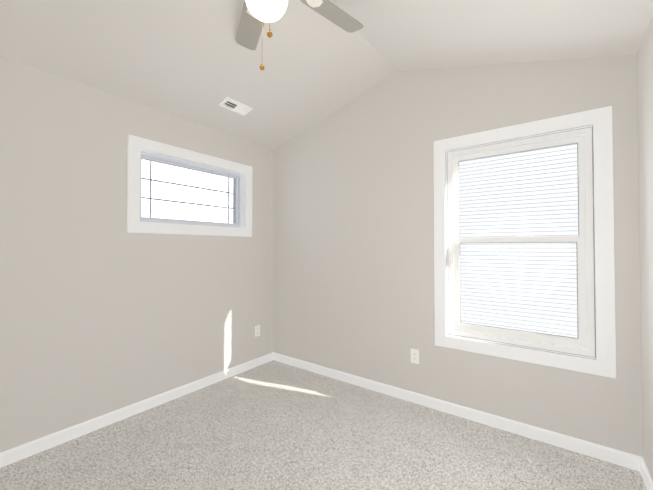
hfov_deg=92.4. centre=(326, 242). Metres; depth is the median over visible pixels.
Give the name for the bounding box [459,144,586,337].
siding
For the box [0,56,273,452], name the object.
wall
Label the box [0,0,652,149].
ceiling
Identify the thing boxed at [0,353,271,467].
baseboard
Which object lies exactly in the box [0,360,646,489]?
floor
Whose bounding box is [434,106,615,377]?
double-hung window
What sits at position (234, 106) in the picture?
ceiling vent
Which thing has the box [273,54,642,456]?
wall
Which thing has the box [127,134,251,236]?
transom window
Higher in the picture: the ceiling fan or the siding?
the ceiling fan
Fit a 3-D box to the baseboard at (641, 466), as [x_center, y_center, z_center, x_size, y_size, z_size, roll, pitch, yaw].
[0.804,1.264,0.430,0.014,0.082,3.450,-1,-1,36]
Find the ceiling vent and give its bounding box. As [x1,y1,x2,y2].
[219,97,252,115]
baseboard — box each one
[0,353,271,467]
[272,352,635,469]
[636,455,652,489]
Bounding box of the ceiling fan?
[236,0,362,69]
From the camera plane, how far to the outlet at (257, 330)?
3.43 m
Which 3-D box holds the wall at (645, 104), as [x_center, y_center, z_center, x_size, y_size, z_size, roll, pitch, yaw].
[0.870,0.084,0.401,0.150,2.540,3.750,-1,-1,36]
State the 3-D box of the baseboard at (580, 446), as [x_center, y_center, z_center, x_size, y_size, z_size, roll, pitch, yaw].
[0.608,1.300,2.711,3.000,0.082,0.014,-1,-1,36]
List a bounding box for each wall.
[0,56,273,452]
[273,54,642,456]
[637,15,652,480]
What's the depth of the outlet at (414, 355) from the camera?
2.62 m
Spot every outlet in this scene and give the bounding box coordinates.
[255,325,259,336]
[411,349,418,363]

